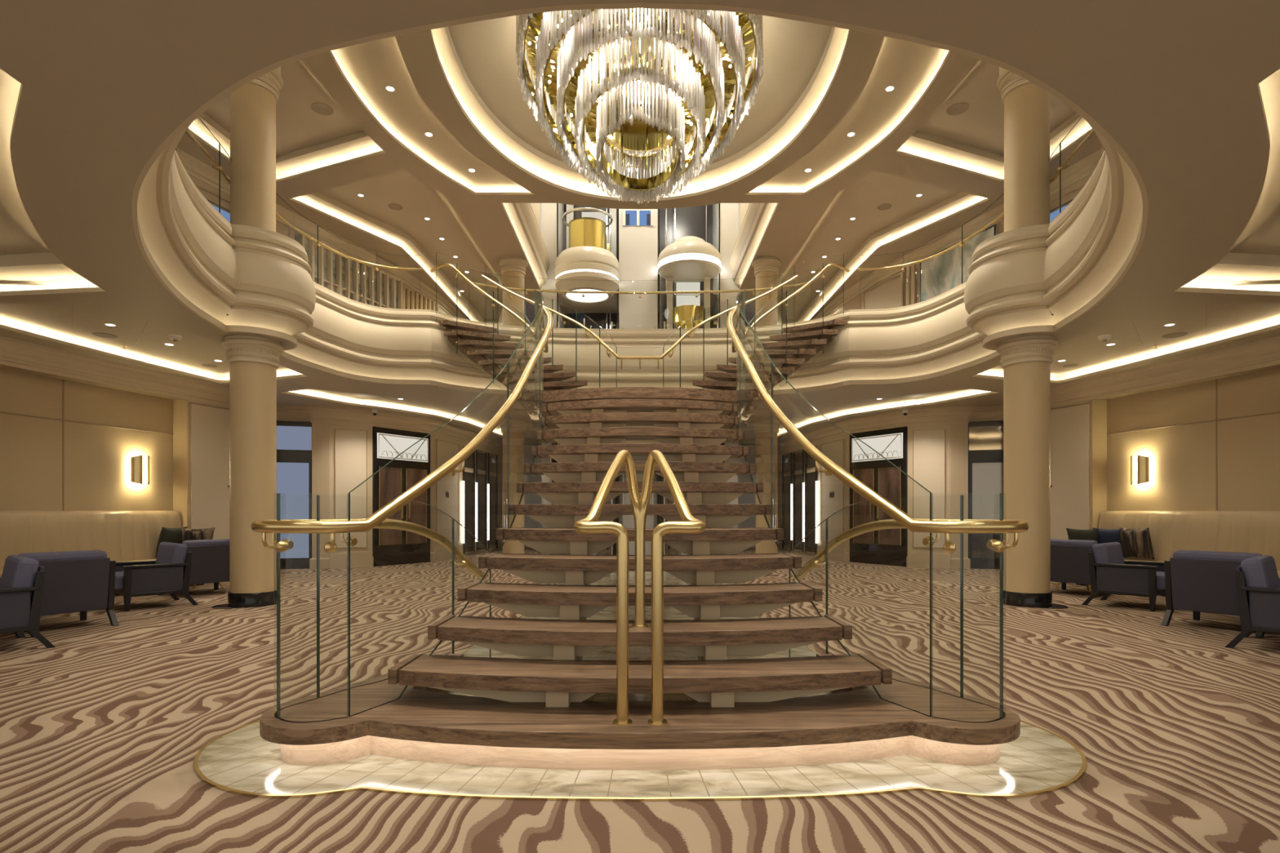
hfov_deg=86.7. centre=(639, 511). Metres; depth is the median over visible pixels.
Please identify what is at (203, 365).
ceiling speaker
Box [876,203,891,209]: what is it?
ceiling speaker
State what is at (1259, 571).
cushion
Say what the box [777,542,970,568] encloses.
baseboard
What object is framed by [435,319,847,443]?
flight
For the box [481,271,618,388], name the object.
balustrade
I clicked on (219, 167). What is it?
balustrade
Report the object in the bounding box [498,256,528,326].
column
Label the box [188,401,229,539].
service door
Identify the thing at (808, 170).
recessed light
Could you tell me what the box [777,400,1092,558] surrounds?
wall
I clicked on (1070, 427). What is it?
service door
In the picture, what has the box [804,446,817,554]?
door
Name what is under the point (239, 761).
base
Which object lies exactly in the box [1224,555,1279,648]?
armchair
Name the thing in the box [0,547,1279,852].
floor
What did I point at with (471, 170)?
recessed light
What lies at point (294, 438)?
glazed door
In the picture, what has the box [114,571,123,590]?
seat cushion
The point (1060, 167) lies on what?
balustrade
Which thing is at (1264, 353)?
crown molding
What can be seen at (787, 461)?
door
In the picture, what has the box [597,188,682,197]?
wall
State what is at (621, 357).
balustrade
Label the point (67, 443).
wall
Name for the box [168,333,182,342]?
smoke detector
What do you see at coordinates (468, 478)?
door
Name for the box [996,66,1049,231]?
column
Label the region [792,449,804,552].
door
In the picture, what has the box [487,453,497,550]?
door
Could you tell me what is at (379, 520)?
balustrade
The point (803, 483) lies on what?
strip light
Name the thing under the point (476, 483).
strip light
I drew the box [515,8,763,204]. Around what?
chandelier
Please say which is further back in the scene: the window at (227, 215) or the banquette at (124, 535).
the window at (227, 215)
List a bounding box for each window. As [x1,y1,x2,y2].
[194,183,230,222]
[622,208,653,226]
[1049,183,1085,222]
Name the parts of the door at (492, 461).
transom pane, door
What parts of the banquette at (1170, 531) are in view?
backrest, seat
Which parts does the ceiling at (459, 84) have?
recess panel, recess panel, recess panel, recess panel, recess panel, recess panel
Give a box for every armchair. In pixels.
[0,550,119,638]
[0,555,55,648]
[114,542,198,611]
[160,538,229,598]
[1050,538,1119,598]
[1081,542,1165,611]
[1160,550,1279,638]
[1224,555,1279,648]
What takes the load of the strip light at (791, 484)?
attached to the door at (787, 461)
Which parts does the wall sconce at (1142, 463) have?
lamp shade, lamp shade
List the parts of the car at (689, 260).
cabin post, cabin post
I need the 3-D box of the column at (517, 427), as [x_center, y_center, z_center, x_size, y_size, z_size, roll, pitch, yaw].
[-2.950,-0.480,15.800,0.666,3.300,0.666,0,0,0]
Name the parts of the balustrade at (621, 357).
handrail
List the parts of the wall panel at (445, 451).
panel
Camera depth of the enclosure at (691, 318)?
17.15 m
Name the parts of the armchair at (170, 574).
seat, leg, panel, armrest, armrest, rail, panel, leg, post, leg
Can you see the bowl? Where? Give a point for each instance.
(584, 281)
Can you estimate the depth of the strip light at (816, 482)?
17.40 m
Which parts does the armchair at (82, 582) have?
leg, panel, leg, post, leg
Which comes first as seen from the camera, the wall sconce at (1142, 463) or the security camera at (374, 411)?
the wall sconce at (1142, 463)
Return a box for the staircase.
[259,386,1020,770]
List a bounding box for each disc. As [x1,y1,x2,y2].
[211,604,241,608]
[1038,604,1068,608]
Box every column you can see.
[222,335,284,608]
[230,66,283,231]
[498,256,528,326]
[499,417,528,554]
[751,256,781,326]
[751,417,780,554]
[995,335,1057,608]
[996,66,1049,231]
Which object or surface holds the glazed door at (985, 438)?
in the wall at (956, 434)
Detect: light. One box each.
[103,323,116,326]
[385,85,395,92]
[424,132,433,137]
[462,480,464,543]
[467,168,475,172]
[475,482,477,542]
[487,484,488,540]
[566,288,607,302]
[791,484,792,540]
[802,482,804,542]
[804,168,812,172]
[815,480,817,543]
[846,132,855,137]
[884,85,894,92]
[1163,323,1176,326]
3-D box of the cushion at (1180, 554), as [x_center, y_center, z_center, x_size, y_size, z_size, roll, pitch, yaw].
[5.708,0.629,6.695,0.150,0.460,0.700,-11,5,-29]
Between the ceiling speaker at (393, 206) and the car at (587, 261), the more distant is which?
the car at (587, 261)
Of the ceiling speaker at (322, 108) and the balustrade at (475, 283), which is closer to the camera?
the ceiling speaker at (322, 108)
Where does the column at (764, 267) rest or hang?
on the floor
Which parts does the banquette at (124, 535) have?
seat, backrest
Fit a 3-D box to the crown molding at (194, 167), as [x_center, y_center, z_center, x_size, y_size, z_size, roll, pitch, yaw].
[-6.609,-5.700,13.721,0.751,0.260,16.786,0,0,12]
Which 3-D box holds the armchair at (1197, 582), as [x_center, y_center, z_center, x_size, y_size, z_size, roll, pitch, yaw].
[5.900,0.783,6.803,0.838,0.773,0.815,0,0,-29]
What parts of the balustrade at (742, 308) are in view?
glass panel, glass panel, glass panel, handrail, glass panel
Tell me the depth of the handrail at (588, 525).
3.10 m
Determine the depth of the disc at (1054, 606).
8.20 m
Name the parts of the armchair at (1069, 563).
leg, panel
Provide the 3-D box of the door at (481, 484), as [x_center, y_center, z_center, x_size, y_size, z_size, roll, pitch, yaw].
[-4.404,-0.280,18.798,0.059,2.791,0.877,0,0,5]
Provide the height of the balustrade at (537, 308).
3.199 m
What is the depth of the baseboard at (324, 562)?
14.30 m
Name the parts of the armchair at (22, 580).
rail, panel, armrest, leg, post, panel, leg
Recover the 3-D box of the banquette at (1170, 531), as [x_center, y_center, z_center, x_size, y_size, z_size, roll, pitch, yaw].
[7.820,0.580,7.040,0.939,1.180,7.799,0,0,-8]
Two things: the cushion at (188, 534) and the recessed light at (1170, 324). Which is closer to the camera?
the recessed light at (1170, 324)
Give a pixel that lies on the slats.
(353, 280)
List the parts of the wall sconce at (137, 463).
lamp shade, lamp shade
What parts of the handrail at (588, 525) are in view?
post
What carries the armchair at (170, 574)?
on the floor
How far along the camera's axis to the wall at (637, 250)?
18.10 m
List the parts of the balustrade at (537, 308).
glass panel, handrail, glass panel, glass panel, glass panel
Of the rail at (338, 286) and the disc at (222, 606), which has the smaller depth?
the disc at (222, 606)
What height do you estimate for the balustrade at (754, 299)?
3.169 m
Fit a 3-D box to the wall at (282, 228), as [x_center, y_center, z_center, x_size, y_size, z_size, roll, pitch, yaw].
[-6.669,-4.565,13.723,0.631,2.530,16.767,0,0,12]
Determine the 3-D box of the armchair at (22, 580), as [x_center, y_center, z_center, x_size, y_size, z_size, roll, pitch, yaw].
[-5.598,0.783,5.766,0.815,0.773,0.838,0,0,41]
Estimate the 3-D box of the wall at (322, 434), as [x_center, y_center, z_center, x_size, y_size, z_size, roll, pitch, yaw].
[-5.552,-0.480,16.256,1.735,3.300,11.234,0,0,22]
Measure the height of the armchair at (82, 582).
0.773 m
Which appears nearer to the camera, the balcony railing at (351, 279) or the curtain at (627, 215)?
the balcony railing at (351, 279)
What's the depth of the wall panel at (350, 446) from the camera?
14.07 m
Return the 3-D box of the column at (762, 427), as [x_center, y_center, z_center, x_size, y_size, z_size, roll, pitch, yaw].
[2.950,-0.480,15.800,0.666,3.300,0.666,0,0,0]
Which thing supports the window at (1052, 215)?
in the wall at (855, 303)
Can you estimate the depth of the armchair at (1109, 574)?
8.23 m
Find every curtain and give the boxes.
[625,213,629,225]
[646,213,650,225]
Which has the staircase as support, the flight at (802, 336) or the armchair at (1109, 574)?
the flight at (802, 336)
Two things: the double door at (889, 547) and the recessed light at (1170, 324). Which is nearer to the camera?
the recessed light at (1170, 324)
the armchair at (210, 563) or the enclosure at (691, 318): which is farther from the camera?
the enclosure at (691, 318)
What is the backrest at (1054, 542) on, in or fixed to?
on the armchair at (1069, 563)
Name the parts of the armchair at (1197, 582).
leg, post, leg, panel, leg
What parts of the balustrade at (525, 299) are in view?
glass panel, glass panel, glass panel, glass panel, glass panel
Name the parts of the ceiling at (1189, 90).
recess panel, recess panel, recess panel, recess panel, recess panel, recess panel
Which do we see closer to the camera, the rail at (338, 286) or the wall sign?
the rail at (338, 286)
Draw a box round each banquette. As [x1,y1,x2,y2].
[0,511,204,595]
[1075,511,1279,595]
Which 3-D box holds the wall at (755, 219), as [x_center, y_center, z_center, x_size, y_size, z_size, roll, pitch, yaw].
[2.540,-8.080,15.500,0.280,4.500,5.400,0,0,0]
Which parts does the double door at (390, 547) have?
stone panel, door handle, transom pane, door handle, stone panel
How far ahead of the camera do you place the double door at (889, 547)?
14.89 m
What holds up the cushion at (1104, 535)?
on the banquette at (1170, 531)
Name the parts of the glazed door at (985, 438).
frame, frame sill, frame rail, transom pane, glass pane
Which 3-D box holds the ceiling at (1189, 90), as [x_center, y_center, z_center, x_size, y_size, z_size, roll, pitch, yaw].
[0.000,-2.285,10.500,19.200,0.310,27.000,0,0,0]
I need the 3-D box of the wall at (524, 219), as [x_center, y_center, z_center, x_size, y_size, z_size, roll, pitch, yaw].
[-2.540,-8.080,15.500,0.280,4.500,5.400,0,0,0]
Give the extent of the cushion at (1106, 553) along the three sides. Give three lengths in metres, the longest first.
0.700 x 0.460 x 0.150 m
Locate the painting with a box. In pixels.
[920,224,996,302]
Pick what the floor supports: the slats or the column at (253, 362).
the column at (253, 362)
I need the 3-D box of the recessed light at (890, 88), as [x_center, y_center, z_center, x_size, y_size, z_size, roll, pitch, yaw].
[3.544,-5.997,9.614,0.136,0.004,0.136,0,0,0]
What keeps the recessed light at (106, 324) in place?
in the ceiling at (1189, 90)
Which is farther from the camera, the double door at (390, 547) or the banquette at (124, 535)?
the double door at (390, 547)
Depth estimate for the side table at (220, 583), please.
10.22 m
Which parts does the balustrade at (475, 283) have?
glass panel, handrail, glass panel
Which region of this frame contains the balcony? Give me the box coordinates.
[132,2,1147,395]
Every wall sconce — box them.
[130,455,149,484]
[1130,455,1149,484]
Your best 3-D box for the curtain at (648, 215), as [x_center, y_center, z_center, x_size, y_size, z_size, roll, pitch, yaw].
[0.240,-7.785,18.067,0.120,0.290,0.015,0,0,0]
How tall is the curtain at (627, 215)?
0.290 m
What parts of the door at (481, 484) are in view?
transom pane, door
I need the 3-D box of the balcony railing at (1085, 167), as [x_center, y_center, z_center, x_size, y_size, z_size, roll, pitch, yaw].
[6.609,-5.700,13.721,0.751,0.260,16.786,0,0,-12]
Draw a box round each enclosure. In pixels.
[550,442,624,555]
[557,318,624,328]
[652,318,719,328]
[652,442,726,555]
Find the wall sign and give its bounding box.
[829,491,834,497]
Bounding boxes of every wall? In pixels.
[0,364,187,528]
[187,400,502,558]
[188,174,447,314]
[501,202,550,289]
[524,444,755,547]
[542,203,737,555]
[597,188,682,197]
[729,202,778,289]
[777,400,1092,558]
[832,174,1091,314]
[1092,364,1279,528]
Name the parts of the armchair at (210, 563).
panel, leg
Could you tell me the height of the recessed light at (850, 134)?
0.004 m
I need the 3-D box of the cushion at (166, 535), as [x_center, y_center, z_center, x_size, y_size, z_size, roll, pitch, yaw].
[-7.277,0.470,10.529,0.213,0.465,0.500,0,0,7]
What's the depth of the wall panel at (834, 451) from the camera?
16.48 m
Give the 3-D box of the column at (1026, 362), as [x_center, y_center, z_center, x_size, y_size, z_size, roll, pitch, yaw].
[4.850,-0.480,8.500,0.676,3.300,0.676,0,0,0]
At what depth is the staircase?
3.55 m
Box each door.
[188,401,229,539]
[276,420,311,568]
[372,426,430,566]
[462,446,475,554]
[475,449,487,552]
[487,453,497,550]
[782,453,792,550]
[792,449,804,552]
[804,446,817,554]
[849,426,907,566]
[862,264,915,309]
[968,420,1003,568]
[1050,401,1091,539]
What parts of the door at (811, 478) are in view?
transom pane, door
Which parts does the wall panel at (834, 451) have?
panel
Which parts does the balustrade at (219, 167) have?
glass panel, glass panel, glass panel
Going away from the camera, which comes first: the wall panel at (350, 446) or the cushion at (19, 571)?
the cushion at (19, 571)
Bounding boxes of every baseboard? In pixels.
[309,542,502,568]
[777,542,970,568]
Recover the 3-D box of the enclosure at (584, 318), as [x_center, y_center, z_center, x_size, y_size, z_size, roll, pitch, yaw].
[-1.390,-4.070,17.340,1.952,1.480,0.936,0,0,0]
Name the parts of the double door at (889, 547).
stone panel, door handle, transom pane, door handle, stone panel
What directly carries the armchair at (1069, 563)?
on the floor
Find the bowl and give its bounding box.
[555,271,618,302]
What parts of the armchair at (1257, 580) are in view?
leg, panel, post, leg, armrest, panel, rail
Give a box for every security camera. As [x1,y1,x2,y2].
[372,408,377,415]
[902,408,907,415]
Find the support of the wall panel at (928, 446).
attached to the wall at (956, 434)
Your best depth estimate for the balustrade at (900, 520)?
3.56 m
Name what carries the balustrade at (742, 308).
on the staircase
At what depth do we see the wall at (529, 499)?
21.80 m
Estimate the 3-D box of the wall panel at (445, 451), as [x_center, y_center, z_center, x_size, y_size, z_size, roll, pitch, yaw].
[-4.675,-0.263,16.547,0.050,2.865,1.513,0,0,8]
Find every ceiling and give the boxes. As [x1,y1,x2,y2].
[0,0,1279,444]
[176,8,1103,327]
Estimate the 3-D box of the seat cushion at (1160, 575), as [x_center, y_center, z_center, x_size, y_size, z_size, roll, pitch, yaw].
[6.146,0.834,8.338,0.685,0.170,0.660,0,0,-41]
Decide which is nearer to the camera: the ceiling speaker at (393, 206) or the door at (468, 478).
the ceiling speaker at (393, 206)
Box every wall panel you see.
[329,429,372,568]
[434,439,462,561]
[817,439,845,561]
[907,429,950,568]
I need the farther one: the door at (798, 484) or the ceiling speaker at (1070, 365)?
the door at (798, 484)
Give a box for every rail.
[294,230,399,281]
[310,274,391,308]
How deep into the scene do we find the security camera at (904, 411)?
14.13 m
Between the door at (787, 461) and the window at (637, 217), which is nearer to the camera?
the window at (637, 217)
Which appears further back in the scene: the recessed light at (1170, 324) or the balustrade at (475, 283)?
the balustrade at (475, 283)
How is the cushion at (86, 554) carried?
on the armchair at (82, 582)
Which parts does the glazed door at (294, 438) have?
glass pane, transom pane, frame rail, frame sill, frame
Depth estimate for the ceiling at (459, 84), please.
11.35 m
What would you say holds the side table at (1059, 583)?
on the floor
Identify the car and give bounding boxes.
[555,207,619,302]
[657,235,721,328]
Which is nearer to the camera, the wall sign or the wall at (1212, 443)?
the wall at (1212, 443)
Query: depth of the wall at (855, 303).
15.18 m
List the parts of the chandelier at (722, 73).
crystal rod, crystal rod, crystal rod, crystal rod, crystal rod, crystal rod, crystal rod, crystal rod, crystal rod, crystal rod, crystal rod, crystal rod, crystal rod, crystal rod, crystal rod, crystal rod, crystal rod, crystal rod, crystal rod, crystal rod, crystal rod, crystal rod, crystal rod, crystal rod, crystal rod, crystal rod, crystal rod, crystal rod, crystal rod, crystal rod, crystal rod, crystal rod, crystal rod, crystal rod, crystal rod, crystal rod, crystal rod, crystal rod, crystal rod, crystal rod, crystal rod, crystal rod, crystal rod, crystal rod, crystal rod, crystal rod, crystal rod, crystal rod, stem, crystal rod, gold plate, gold plate, gold plate, gold plate, crystal rod, crystal rod, crystal rod, crystal rod, crystal rod, crystal rod, gold rod, gold rod, crystal rod, crystal rod, crystal rod, crystal rod, crystal rod, crystal rod, crystal rod, crystal rod, crystal rod, crystal rod, crystal rod, crystal rod, gold rod, crystal rod, crystal rod, crystal rod, crystal rod, crystal rod, crystal rod, crystal rod, crystal rod, crystal rod, crystal rod, crystal rod, crystal rod, crystal rod, crystal rod, crystal rod, crystal rod, crystal rod, crystal rod, crystal rod, crystal rod, crystal rod, crystal rod, crystal rod, crystal rod, crystal rod, crystal rod, crystal rod, crystal rod, crystal rod, crystal rod, crystal rod, crystal rod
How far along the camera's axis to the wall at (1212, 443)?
9.62 m
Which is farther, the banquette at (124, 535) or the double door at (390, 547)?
the double door at (390, 547)
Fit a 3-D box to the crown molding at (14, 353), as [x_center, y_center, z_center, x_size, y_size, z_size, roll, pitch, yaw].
[-6.788,-1.965,12.035,2.194,0.330,20.204,0,0,14]
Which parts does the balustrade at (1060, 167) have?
glass panel, glass panel, glass panel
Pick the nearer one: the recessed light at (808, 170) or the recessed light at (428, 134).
the recessed light at (428, 134)
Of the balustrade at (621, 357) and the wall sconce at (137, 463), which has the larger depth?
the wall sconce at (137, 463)
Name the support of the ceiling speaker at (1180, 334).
attached to the ceiling at (1189, 90)
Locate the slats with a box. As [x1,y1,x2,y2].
[294,231,397,308]
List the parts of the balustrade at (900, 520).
glass panel, glass panel, glass panel, glass panel, handrail, glass panel, glass panel, glass panel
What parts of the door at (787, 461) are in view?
transom pane, door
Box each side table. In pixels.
[188,582,225,589]
[1054,582,1091,591]
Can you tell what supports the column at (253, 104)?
on the floor
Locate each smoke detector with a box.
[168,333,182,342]
[1097,333,1111,342]
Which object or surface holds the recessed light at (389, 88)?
in the ceiling at (459, 84)
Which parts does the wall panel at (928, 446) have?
panel, moulding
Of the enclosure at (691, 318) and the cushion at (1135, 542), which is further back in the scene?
the enclosure at (691, 318)
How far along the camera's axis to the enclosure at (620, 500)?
17.33 m
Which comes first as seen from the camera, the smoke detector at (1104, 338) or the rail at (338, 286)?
the smoke detector at (1104, 338)
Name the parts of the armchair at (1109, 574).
leg, post, leg, panel, rail, armrest, armrest, panel, leg, seat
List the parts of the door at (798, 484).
transom pane, door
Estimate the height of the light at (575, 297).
0.030 m
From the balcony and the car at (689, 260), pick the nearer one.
the balcony
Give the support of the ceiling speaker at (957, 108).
attached to the ceiling at (459, 84)
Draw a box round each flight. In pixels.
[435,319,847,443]
[693,319,842,443]
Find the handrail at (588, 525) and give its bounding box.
[573,449,706,725]
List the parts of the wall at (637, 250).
guide rail, pale post, lit panel, pale post, guide rail, guide rail, guide rail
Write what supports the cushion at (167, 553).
on the armchair at (170, 574)
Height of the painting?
1.992 m
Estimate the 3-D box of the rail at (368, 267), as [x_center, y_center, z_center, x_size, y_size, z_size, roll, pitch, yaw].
[-6.294,-5.530,14.763,0.060,0.030,3.235,0,0,19]
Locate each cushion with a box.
[0,555,39,604]
[17,550,106,561]
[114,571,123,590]
[155,526,187,557]
[155,542,187,566]
[182,527,215,542]
[182,538,229,546]
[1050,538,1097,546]
[1066,528,1098,542]
[1092,542,1124,566]
[1093,528,1127,557]
[1118,527,1155,559]
[1156,571,1165,590]
[1173,550,1262,561]
[1240,555,1279,604]
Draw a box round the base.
[193,571,1086,801]
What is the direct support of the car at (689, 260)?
attached to the wall at (637, 250)
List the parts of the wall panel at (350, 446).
panel, moulding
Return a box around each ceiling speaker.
[92,332,117,337]
[201,364,217,367]
[310,102,333,115]
[388,203,403,209]
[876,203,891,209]
[946,102,969,115]
[1062,364,1078,367]
[1162,332,1187,337]
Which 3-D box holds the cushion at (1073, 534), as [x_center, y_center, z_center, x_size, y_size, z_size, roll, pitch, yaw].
[6.995,0.490,10.691,0.186,0.449,0.460,0,0,-36]
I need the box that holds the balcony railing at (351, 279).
[288,226,439,311]
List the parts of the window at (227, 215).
casing, frame, pane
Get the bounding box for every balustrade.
[175,116,422,284]
[250,289,553,723]
[430,252,548,426]
[466,269,813,297]
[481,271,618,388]
[618,355,661,368]
[661,271,798,388]
[726,289,1029,723]
[731,252,849,426]
[857,116,1104,284]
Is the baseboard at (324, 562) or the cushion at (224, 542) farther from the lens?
the baseboard at (324, 562)
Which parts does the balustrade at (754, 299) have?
glass panel, glass panel, glass panel, glass panel, glass panel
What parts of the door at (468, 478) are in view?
transom pane, door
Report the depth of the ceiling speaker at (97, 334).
8.75 m
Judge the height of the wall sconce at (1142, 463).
0.449 m
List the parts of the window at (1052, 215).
pane, frame, casing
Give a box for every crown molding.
[0,335,502,453]
[176,147,466,319]
[777,335,1279,453]
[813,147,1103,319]
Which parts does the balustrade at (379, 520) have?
glass panel, glass panel, glass panel, handrail, glass panel, glass panel, glass panel, glass panel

